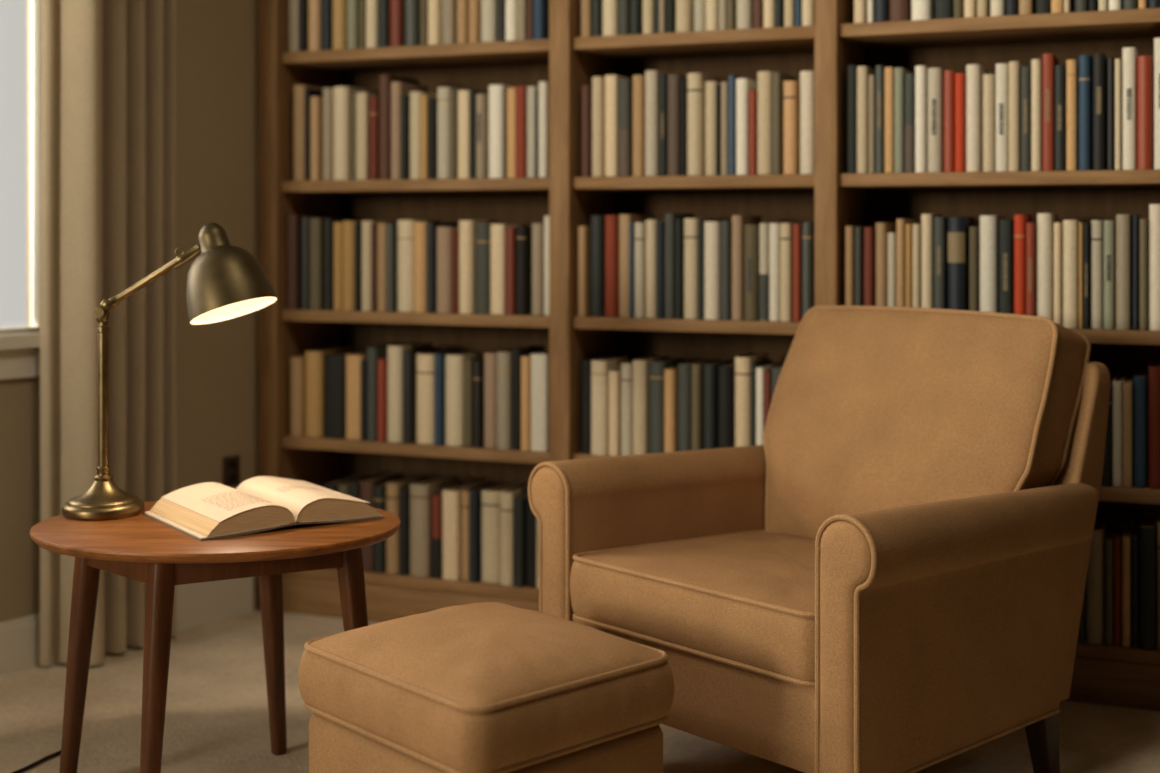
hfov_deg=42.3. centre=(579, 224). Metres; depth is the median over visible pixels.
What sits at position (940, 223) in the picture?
book
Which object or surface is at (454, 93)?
book
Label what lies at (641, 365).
book
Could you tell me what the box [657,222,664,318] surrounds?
book
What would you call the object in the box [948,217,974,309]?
book
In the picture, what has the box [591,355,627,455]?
book
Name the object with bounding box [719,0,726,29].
book
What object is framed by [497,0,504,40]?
book
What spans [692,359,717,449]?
book
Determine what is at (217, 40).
wall
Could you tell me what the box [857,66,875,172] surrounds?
book
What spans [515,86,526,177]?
book
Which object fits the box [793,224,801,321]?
book
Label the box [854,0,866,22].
book
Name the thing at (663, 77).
book
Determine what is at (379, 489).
book
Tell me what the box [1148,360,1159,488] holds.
book
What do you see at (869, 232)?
book
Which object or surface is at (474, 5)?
book
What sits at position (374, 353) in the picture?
book
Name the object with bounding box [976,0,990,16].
book
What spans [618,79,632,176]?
book
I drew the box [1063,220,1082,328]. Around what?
book
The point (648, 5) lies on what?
book
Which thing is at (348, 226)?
book
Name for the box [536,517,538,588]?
book
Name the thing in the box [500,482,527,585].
book
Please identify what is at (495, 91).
book
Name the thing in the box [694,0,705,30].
book
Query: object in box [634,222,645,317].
book
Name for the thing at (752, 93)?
book
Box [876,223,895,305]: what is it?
book
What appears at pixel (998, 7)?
book
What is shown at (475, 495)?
book
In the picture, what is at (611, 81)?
book
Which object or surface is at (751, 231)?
book
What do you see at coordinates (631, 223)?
book
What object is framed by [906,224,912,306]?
book
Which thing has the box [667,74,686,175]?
book
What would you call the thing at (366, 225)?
book
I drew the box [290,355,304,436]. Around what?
book
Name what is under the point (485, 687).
ottoman
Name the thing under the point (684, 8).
book
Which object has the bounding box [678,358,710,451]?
book
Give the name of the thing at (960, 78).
book
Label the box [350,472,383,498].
book
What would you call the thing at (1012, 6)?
book
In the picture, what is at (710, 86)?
book
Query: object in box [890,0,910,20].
book
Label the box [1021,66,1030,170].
book
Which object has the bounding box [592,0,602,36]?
book
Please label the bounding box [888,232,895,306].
book
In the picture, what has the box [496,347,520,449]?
book
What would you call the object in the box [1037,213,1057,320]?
book
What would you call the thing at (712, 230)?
book
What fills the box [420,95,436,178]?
book
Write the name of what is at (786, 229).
book
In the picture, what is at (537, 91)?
book
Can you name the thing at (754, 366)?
book
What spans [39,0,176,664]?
curtain
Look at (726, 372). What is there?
book
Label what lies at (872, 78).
book
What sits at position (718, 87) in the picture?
book
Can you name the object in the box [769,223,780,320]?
book
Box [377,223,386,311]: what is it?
book
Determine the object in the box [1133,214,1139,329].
book
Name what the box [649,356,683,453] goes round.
book
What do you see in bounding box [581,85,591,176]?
book
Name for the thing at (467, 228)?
book
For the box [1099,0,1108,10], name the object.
book
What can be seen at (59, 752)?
power cord
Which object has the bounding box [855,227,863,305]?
book
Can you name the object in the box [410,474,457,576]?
book
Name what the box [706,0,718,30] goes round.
book
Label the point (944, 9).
book
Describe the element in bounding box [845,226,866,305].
book
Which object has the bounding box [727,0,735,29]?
book
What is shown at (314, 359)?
book
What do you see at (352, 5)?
book
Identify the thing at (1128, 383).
book
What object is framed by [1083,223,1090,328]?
book
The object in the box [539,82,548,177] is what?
book
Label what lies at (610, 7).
book
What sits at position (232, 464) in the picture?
socket
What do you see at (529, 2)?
book
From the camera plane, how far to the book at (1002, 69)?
3.38 m
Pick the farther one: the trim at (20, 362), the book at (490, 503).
the book at (490, 503)
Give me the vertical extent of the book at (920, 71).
0.246 m
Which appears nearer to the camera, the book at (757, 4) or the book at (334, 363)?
the book at (757, 4)
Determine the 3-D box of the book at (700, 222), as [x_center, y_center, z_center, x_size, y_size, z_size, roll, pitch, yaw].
[0.321,0.108,3.719,0.012,0.243,0.157,0,0,22]
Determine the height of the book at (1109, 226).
0.240 m
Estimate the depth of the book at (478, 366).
3.87 m
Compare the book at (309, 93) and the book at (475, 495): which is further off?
the book at (309, 93)
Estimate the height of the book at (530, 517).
0.247 m
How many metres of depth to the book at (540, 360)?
3.80 m
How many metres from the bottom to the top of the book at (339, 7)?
0.218 m
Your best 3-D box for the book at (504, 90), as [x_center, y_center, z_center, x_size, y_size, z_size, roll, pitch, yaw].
[-0.161,-0.235,3.936,0.007,0.229,0.184,0,0,22]
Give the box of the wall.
[0,0,257,621]
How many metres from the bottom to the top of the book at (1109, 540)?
0.232 m
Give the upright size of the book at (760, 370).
0.233 m
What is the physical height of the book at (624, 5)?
0.219 m
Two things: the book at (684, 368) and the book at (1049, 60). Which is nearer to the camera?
the book at (1049, 60)
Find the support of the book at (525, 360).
on the bookcase
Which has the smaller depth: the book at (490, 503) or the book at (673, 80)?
the book at (673, 80)
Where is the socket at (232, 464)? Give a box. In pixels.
[228,460,236,482]
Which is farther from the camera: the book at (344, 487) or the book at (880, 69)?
the book at (344, 487)
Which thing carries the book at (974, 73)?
on the bookcase
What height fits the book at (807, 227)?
0.236 m
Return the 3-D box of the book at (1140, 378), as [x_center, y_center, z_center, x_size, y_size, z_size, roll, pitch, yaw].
[1.255,0.453,3.354,0.026,0.243,0.170,0,0,22]
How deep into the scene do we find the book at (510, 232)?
3.83 m
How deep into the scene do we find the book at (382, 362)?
3.98 m
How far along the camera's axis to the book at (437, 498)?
3.92 m
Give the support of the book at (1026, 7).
on the bookcase
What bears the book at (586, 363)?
on the bookcase
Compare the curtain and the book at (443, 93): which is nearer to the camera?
the curtain
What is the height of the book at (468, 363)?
0.227 m
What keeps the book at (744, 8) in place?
on the bookcase
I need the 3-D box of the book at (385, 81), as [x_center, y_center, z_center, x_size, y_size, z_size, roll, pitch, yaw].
[-0.491,-0.259,4.053,0.034,0.278,0.172,0,0,22]
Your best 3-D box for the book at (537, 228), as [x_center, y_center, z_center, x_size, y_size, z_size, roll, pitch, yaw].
[-0.083,0.113,3.890,0.032,0.234,0.157,0,0,22]
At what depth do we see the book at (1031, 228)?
3.35 m
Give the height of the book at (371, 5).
0.253 m
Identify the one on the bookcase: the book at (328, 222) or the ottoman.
the book at (328, 222)
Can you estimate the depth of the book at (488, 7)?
3.86 m
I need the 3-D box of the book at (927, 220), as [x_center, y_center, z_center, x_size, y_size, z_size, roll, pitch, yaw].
[0.825,0.102,3.515,0.026,0.255,0.162,0,0,22]
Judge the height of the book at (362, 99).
0.233 m
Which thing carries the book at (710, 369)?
on the bookcase
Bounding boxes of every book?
[142,476,384,540]
[286,215,326,308]
[288,0,298,51]
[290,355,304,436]
[294,85,322,180]
[299,0,307,50]
[299,217,339,309]
[305,89,322,180]
[305,346,353,436]
[308,0,320,50]
[310,96,322,180]
[310,218,323,309]
[321,0,331,49]
[323,88,332,179]
[324,218,362,309]
[324,350,366,438]
[324,474,365,491]
[332,0,346,49]
[333,86,378,179]
[334,222,342,309]
[338,475,367,495]
[343,221,361,310]
[346,352,366,439]
[347,0,358,48]
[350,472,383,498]
[351,94,355,179]
[355,222,361,310]
[356,92,378,179]
[359,0,365,47]
[360,471,403,570]
[361,360,366,439]
[362,221,397,310]
[366,0,377,47]
[367,343,397,440]
[369,97,378,179]
[371,223,377,311]
[374,476,403,572]
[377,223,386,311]
[378,0,389,46]
[378,357,386,441]
[379,75,418,179]
[386,473,427,573]
[387,223,397,311]
[387,341,431,441]
[390,0,403,46]
[391,82,427,178]
[397,220,439,311]
[400,477,427,574]
[401,95,409,178]
[403,346,442,443]
[404,0,419,45]
[410,92,436,178]
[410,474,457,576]
[414,222,427,312]
[416,350,448,443]
[420,0,427,44]
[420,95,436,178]
[428,0,441,44]
[428,222,458,312]
[429,98,436,178]
[431,491,442,578]
[435,349,468,444]
[437,87,462,178]
[437,227,458,312]
[442,0,456,43]
[443,480,485,579]
[445,350,487,445]
[451,90,457,178]
[453,229,458,312]
[457,0,468,42]
[458,90,469,178]
[459,220,496,313]
[461,480,498,580]
[464,355,483,446]
[469,0,480,42]
[469,481,501,582]
[470,90,488,177]
[473,359,483,447]
[476,94,488,177]
[476,223,515,313]
[481,0,496,41]
[481,480,525,582]
[484,348,509,447]
[489,85,514,177]
[491,224,528,314]
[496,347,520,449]
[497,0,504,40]
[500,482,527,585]
[503,89,506,177]
[505,0,516,40]
[505,227,516,314]
[507,88,514,177]
[512,345,544,449]
[514,493,525,586]
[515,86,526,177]
[516,226,531,314]
[517,0,526,39]
[521,354,530,450]
[526,489,535,586]
[527,0,532,39]
[527,86,538,177]
[531,350,548,451]
[532,223,543,314]
[533,0,548,39]
[536,90,538,177]
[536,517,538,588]
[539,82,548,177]
[544,216,548,315]
[578,226,589,316]
[581,0,591,36]
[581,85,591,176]
[582,355,612,453]
[590,215,604,316]
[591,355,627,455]
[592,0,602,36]
[592,77,604,176]
[603,0,618,35]
[605,75,632,176]
[605,215,618,316]
[609,368,620,455]
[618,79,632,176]
[619,0,629,34]
[619,214,653,316]
[621,361,632,455]
[630,0,642,34]
[630,222,634,317]
[633,75,644,175]
[633,355,667,454]
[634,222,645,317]
[643,0,654,33]
[645,70,669,175]
[646,220,664,317]
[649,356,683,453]
[655,0,658,32]
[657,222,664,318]
[659,0,665,32]
[660,74,667,175]
[664,366,677,452]
[665,213,693,318]
[666,0,675,32]
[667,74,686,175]
[675,219,683,318]
[676,0,693,31]
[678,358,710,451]
[681,77,686,175]
[684,218,716,318]
[687,73,719,175]
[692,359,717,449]
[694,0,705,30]
[698,220,720,318]
[703,359,732,449]
[704,222,720,319]
[705,81,720,174]
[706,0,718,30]
[716,85,720,174]
[718,361,734,447]
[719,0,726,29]
[721,82,727,174]
[721,221,731,319]
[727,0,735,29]
[728,75,741,174]
[732,215,761,319]
[735,352,767,446]
[736,0,752,28]
[736,78,756,174]
[744,224,758,320]
[749,90,757,174]
[751,359,771,445]
[753,0,762,27]
[756,362,781,444]
[757,71,772,174]
[759,223,769,320]
[763,0,774,27]
[764,369,771,428]
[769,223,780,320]
[772,72,796,174]
[772,363,783,396]
[775,0,783,26]
[780,223,801,321]
[783,81,799,173]
[784,0,794,26]
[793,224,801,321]
[795,0,801,25]
[800,71,813,173]
[802,0,813,25]
[802,222,813,317]
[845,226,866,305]
[848,65,856,173]
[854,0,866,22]
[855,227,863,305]
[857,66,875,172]
[864,227,875,305]
[867,0,873,22]
[869,75,875,172]
[874,0,889,21]
[876,65,885,172]
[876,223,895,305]
[885,67,893,172]
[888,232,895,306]
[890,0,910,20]
[894,68,913,172]
[896,219,917,306]
[905,73,914,172]
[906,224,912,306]
[911,0,934,19]
[912,224,920,307]
[915,66,927,172]
[921,214,942,307]
[927,68,944,172]
[934,217,947,308]
[935,0,953,18]
[944,70,956,171]
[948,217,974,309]
[954,0,963,17]
[955,73,965,171]
[964,0,975,17]
[966,64,989,171]
[969,227,979,310]
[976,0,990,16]
[980,216,1004,312]
[983,74,995,171]
[991,0,1005,15]
[996,63,1008,171]
[999,220,1013,313]
[1006,0,1018,15]
[1009,61,1022,170]
[1014,215,1032,314]
[1019,0,1035,14]
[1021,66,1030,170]
[1026,223,1036,315]
[1031,59,1041,170]
[1036,0,1050,13]
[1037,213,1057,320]
[1042,53,1058,170]
[1051,0,1063,12]
[1054,223,1062,325]
[1055,65,1066,170]
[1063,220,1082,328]
[1064,0,1074,12]
[1066,60,1078,170]
[1075,0,1088,11]
[1079,55,1092,170]
[1079,223,1082,328]
[1080,584,1085,642]
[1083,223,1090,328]
[1086,517,1106,643]
[1089,0,1098,10]
[1091,220,1103,328]
[1093,53,1106,169]
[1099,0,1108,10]
[1101,382,1112,486]
[1103,220,1115,328]
[1105,525,1115,645]
[1107,58,1114,169]
[1109,0,1122,9]
[1113,375,1124,486]
[1114,525,1122,644]
[1115,59,1121,169]
[1116,214,1132,329]
[1122,47,1137,169]
[1122,524,1131,646]
[1123,0,1137,9]
[1123,376,1133,487]
[1132,523,1139,647]
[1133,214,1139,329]
[1134,370,1147,487]
[1137,56,1153,169]
[1138,0,1147,8]
[1139,219,1148,330]
[1139,513,1156,649]
[1148,0,1159,7]
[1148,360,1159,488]
[1149,204,1159,330]
[1154,38,1159,169]
[1157,508,1159,649]
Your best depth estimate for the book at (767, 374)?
3.58 m
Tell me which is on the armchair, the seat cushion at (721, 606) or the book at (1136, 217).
the seat cushion at (721, 606)
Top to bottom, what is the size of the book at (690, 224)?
0.246 m
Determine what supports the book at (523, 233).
on the bookcase
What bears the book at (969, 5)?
on the bookcase
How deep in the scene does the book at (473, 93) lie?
3.87 m
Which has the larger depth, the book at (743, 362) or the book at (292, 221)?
the book at (292, 221)
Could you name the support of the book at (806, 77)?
on the bookcase
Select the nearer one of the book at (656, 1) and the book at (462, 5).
the book at (656, 1)
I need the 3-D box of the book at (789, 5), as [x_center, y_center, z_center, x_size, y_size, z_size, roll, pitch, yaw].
[0.526,-0.590,3.642,0.023,0.239,0.167,0,0,22]
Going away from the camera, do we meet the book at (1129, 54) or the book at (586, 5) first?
the book at (1129, 54)
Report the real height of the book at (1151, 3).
0.258 m
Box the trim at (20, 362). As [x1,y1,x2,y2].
[0,347,39,379]
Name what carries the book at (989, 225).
on the bookcase
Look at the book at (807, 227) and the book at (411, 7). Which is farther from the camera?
the book at (411, 7)
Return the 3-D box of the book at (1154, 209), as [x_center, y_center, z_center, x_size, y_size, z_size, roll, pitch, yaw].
[1.283,0.092,3.333,0.030,0.275,0.170,0,0,22]
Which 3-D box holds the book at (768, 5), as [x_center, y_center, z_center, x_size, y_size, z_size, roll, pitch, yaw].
[0.479,-0.598,3.662,0.030,0.256,0.158,0,0,22]
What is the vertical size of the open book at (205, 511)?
0.050 m
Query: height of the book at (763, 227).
0.234 m
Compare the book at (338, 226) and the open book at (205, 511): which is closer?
the open book at (205, 511)
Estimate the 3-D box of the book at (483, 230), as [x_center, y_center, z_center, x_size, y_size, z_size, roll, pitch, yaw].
[-0.222,0.113,3.950,0.042,0.234,0.176,0,0,22]
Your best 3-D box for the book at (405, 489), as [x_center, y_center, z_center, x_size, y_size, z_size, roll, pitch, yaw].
[-0.433,0.807,4.036,0.023,0.232,0.182,0,0,22]
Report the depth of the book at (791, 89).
3.56 m
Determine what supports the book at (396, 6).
on the bookcase
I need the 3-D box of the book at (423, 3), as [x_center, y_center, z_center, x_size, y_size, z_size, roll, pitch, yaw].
[-0.382,-0.584,4.017,0.022,0.228,0.169,0,0,22]
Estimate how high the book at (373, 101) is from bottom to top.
0.221 m
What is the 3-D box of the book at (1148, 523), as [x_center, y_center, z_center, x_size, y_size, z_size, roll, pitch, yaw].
[1.265,0.790,3.338,0.033,0.265,0.172,0,0,22]
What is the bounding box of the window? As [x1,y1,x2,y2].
[0,0,39,349]
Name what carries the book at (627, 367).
on the bookcase
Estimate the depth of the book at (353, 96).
4.02 m
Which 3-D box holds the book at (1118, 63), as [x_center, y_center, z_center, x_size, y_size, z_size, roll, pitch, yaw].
[1.208,-0.242,3.358,0.012,0.244,0.159,0,0,22]
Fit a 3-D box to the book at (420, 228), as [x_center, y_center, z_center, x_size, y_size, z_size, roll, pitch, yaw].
[-0.389,0.111,4.016,0.041,0.237,0.185,0,0,22]
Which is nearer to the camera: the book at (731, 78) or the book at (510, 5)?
the book at (731, 78)
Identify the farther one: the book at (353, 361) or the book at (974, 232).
the book at (353, 361)
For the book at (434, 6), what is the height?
0.223 m
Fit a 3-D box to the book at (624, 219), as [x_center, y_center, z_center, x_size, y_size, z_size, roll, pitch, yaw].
[0.143,0.102,3.811,0.031,0.256,0.182,0,0,22]
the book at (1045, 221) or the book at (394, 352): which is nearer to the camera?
the book at (1045, 221)
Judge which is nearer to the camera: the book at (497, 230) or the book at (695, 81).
the book at (695, 81)
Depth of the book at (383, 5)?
3.97 m
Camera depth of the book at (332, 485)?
4.08 m
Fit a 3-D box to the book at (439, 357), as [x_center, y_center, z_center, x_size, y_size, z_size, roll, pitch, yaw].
[-0.342,0.456,3.983,0.024,0.238,0.159,0,0,22]
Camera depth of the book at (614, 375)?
3.73 m
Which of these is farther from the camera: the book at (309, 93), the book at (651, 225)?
the book at (309, 93)
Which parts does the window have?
sill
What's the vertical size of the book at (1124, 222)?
0.253 m
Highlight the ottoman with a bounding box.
[298,602,673,772]
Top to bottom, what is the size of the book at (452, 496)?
0.232 m
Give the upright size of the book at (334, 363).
0.224 m
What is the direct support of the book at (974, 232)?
on the bookcase
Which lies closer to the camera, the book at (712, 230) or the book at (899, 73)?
the book at (899, 73)
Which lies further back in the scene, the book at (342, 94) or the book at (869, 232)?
the book at (342, 94)
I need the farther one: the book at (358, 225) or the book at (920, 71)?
the book at (358, 225)
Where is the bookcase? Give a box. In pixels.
[258,0,1159,710]
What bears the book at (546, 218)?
on the bookcase
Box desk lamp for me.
[62,223,276,520]
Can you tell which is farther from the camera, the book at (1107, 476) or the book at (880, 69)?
the book at (880, 69)
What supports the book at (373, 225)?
on the bookcase
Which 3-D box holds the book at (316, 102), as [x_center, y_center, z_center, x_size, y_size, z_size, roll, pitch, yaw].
[-0.689,-0.234,4.127,0.030,0.227,0.166,0,0,22]
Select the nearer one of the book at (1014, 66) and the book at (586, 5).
the book at (1014, 66)
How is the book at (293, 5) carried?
on the bookcase
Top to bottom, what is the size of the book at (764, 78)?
0.247 m
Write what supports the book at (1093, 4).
on the bookcase
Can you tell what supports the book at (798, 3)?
on the bookcase
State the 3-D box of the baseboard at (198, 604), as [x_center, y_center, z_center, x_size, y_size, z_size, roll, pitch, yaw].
[-2.885,0.990,1.637,0.014,0.120,6.290,0,0,39]
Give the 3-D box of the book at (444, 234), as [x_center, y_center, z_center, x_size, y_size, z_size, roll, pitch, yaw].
[-0.330,0.117,3.976,0.046,0.225,0.155,0,0,22]
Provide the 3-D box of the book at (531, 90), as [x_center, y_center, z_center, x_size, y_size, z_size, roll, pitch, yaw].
[-0.092,-0.237,3.901,0.024,0.233,0.184,0,0,22]
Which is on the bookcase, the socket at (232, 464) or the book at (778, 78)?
the book at (778, 78)
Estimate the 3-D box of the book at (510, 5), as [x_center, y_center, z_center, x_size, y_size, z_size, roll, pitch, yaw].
[-0.147,-0.597,3.917,0.033,0.253,0.177,0,0,22]
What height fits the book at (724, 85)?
0.226 m
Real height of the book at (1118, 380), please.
0.231 m
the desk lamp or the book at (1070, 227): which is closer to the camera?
the desk lamp
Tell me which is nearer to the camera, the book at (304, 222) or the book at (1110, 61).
the book at (1110, 61)
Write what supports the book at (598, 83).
on the bookcase
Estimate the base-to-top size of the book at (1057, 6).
0.234 m
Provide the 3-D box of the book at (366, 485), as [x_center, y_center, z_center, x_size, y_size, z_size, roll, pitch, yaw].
[-0.539,0.803,4.077,0.044,0.240,0.172,0,0,22]
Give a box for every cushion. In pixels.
[570,532,814,680]
[766,309,1086,539]
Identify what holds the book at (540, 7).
on the bookcase
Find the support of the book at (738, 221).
on the bookcase
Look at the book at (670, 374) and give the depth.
3.67 m
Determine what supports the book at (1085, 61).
on the bookcase
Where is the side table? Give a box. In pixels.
[29,501,400,772]
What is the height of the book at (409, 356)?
0.242 m
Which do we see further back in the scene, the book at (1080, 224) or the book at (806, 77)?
the book at (806, 77)
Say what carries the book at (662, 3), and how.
on the bookcase
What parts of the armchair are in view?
panel, armrest, seat, panel, armrest, leg, backrest frame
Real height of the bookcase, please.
2.240 m
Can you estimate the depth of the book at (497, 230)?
3.85 m
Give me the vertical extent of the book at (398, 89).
0.258 m
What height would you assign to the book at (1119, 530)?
0.233 m
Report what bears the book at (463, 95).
on the bookcase
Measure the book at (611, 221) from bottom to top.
0.254 m
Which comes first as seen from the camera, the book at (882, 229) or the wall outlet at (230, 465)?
the book at (882, 229)
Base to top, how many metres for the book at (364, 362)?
0.212 m
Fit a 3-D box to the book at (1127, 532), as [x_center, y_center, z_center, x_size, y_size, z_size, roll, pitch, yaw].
[1.223,0.803,3.351,0.017,0.240,0.158,0,0,22]
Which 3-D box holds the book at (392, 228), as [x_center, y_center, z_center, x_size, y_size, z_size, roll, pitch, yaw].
[-0.472,0.113,4.044,0.017,0.234,0.176,0,0,22]
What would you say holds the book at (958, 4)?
on the bookcase
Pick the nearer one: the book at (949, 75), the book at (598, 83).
the book at (949, 75)
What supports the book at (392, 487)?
on the bookcase
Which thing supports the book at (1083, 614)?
on the bookcase
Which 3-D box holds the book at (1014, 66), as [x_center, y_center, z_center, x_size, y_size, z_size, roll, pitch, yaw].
[1.006,-0.244,3.447,0.024,0.247,0.180,0,0,22]
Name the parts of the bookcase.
panel, shelf, shelf, shelf, shelf, shelf, shelf, shelf, shelf, shelf, panel, shelf, shelf, shelf, shelf, shelf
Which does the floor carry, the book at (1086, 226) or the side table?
the side table
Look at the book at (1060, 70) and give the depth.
3.33 m
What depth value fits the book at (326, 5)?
4.04 m
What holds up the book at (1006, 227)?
on the bookcase
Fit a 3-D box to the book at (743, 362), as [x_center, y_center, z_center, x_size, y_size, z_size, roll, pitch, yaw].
[0.420,0.447,3.686,0.043,0.256,0.171,0,0,22]
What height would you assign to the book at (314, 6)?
0.234 m
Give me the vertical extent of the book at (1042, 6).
0.224 m
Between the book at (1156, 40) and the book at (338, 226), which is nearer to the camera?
the book at (1156, 40)
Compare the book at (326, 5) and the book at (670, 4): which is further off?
the book at (326, 5)
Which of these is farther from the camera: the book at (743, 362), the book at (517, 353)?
the book at (517, 353)
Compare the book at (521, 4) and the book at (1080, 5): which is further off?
the book at (521, 4)
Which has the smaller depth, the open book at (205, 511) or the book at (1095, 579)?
the open book at (205, 511)
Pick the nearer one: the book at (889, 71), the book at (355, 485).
the book at (889, 71)
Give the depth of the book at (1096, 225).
3.31 m
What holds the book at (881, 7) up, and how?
on the bookcase
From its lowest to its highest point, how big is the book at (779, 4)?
0.255 m
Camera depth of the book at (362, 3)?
4.00 m
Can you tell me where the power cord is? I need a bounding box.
[12,750,60,772]
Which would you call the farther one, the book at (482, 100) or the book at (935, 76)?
the book at (482, 100)
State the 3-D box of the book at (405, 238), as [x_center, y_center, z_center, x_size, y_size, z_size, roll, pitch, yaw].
[-0.436,0.108,4.032,0.054,0.243,0.156,0,0,22]
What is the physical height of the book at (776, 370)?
0.235 m
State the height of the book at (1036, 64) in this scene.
0.250 m
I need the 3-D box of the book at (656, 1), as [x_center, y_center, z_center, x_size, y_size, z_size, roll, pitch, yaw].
[0.222,-0.590,3.773,0.013,0.239,0.169,0,0,22]
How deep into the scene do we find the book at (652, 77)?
3.69 m
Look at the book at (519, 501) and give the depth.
3.82 m
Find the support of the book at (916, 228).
on the bookcase
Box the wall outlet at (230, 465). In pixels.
[222,455,239,486]
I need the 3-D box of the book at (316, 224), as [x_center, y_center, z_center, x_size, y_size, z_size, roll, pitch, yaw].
[-0.685,0.105,4.134,0.034,0.249,0.181,0,0,22]
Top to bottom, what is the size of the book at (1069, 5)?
0.225 m
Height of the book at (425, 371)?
0.235 m
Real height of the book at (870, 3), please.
0.223 m
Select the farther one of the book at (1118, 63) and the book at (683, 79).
the book at (683, 79)
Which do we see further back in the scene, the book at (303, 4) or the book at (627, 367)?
the book at (303, 4)
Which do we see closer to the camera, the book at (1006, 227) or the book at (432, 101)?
the book at (1006, 227)
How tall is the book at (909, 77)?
0.229 m
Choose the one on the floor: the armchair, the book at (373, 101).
the armchair
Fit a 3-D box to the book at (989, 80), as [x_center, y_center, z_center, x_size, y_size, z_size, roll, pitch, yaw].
[0.955,-0.231,3.470,0.027,0.221,0.170,0,0,22]
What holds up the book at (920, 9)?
on the bookcase
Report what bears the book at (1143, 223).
on the bookcase
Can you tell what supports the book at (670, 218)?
on the bookcase
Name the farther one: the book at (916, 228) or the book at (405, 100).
the book at (405, 100)
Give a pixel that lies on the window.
(27, 336)
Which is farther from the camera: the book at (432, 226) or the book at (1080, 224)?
the book at (432, 226)
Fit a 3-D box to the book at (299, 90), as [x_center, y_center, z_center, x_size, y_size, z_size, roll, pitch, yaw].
[-0.732,-0.250,4.152,0.040,0.260,0.180,0,0,22]
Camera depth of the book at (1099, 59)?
3.30 m
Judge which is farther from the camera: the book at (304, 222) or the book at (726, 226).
the book at (304, 222)
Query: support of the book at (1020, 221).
on the bookcase
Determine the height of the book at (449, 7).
0.220 m
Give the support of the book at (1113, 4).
on the bookcase
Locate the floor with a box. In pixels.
[0,609,1159,772]
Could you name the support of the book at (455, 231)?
on the bookcase
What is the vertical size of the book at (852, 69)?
0.254 m
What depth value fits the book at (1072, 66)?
3.32 m
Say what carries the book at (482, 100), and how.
on the bookcase
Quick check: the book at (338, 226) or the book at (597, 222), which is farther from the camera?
the book at (338, 226)
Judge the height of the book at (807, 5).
0.243 m
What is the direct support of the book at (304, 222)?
on the bookcase
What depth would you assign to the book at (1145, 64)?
3.26 m
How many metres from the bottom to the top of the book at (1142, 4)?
0.241 m
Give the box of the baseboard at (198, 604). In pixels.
[0,577,252,674]
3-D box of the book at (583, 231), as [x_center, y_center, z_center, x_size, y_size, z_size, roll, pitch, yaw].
[0.035,0.116,3.836,0.021,0.227,0.170,0,0,22]
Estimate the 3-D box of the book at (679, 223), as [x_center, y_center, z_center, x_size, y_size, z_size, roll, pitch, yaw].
[0.272,0.107,3.746,0.015,0.245,0.182,0,0,22]
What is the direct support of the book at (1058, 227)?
on the bookcase
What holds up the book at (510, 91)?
on the bookcase
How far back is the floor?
3.15 m
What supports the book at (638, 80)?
on the bookcase
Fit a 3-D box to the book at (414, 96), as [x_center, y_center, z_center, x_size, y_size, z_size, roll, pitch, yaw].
[-0.403,-0.236,4.031,0.041,0.231,0.178,0,0,22]
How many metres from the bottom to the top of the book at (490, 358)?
0.244 m
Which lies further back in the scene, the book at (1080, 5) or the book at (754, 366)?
the book at (754, 366)
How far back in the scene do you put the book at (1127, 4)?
3.27 m
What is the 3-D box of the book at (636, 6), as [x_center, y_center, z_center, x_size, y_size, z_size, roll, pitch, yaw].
[0.166,-0.592,3.787,0.027,0.243,0.178,0,0,22]
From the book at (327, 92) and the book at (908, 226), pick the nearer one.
the book at (908, 226)
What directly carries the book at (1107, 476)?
on the bookcase
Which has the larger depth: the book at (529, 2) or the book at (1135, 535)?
the book at (529, 2)
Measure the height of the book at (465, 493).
0.231 m
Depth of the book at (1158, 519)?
3.25 m
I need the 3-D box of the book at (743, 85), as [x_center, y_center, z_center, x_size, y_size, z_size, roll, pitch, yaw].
[0.418,-0.236,3.680,0.031,0.232,0.169,0,0,22]
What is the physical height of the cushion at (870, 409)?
0.503 m
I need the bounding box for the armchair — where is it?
[528,305,1110,772]
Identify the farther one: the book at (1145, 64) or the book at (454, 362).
the book at (454, 362)

